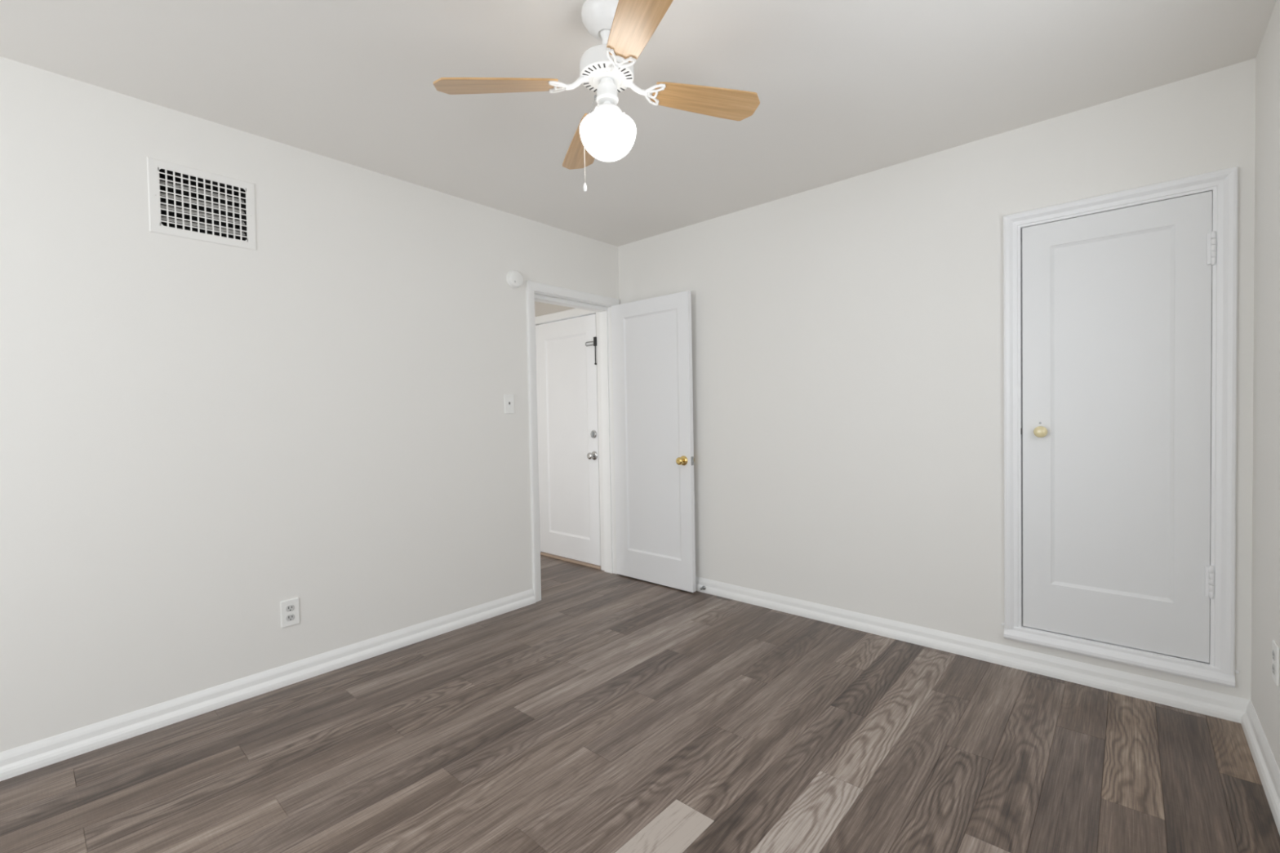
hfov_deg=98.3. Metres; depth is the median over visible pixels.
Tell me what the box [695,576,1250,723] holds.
baseboard
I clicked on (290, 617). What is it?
receptacle
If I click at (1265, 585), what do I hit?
wall
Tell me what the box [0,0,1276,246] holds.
ceiling
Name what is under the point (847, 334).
wall
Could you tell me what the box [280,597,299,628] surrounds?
wall outlet
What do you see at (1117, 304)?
door
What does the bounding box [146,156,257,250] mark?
air vent
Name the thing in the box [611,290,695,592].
door
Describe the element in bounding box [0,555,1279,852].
floor
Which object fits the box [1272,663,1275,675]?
receptacle
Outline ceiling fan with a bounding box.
[432,0,759,191]
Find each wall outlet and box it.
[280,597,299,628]
[1271,640,1279,686]
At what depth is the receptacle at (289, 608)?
2.51 m
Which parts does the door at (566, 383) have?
knob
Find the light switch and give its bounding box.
[503,394,514,413]
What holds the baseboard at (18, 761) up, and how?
attached to the wall at (198, 438)
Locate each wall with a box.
[0,56,618,752]
[534,301,595,552]
[617,57,1255,699]
[1250,0,1279,770]
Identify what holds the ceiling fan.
hanging from the ceiling
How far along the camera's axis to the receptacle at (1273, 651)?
1.69 m
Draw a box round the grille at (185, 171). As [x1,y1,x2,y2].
[157,167,248,241]
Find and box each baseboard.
[0,588,535,781]
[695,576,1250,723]
[1240,700,1279,835]
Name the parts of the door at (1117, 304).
knob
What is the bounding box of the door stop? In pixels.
[697,586,706,591]
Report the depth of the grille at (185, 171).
2.28 m
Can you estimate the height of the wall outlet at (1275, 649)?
0.120 m
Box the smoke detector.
[506,270,523,288]
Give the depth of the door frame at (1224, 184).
2.14 m
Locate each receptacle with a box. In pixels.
[285,604,294,612]
[286,613,294,621]
[1272,649,1275,661]
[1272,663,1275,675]
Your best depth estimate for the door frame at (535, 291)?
4.10 m
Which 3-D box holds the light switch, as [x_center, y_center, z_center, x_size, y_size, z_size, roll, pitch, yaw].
[-0.800,-0.138,3.398,0.017,0.118,0.072,0,2,42]
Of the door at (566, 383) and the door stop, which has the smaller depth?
the door stop
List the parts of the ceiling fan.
fan blade, fan blade, pull chain, globe, fan blade, fan blade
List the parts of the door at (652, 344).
knob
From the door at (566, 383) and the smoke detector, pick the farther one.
the door at (566, 383)
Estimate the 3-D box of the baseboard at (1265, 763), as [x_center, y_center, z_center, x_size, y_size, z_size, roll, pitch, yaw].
[0.623,1.134,0.218,0.028,0.086,4.950,0,2,42]
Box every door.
[535,314,600,565]
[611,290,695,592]
[1022,191,1216,662]
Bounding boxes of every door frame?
[525,280,619,602]
[1001,166,1239,688]

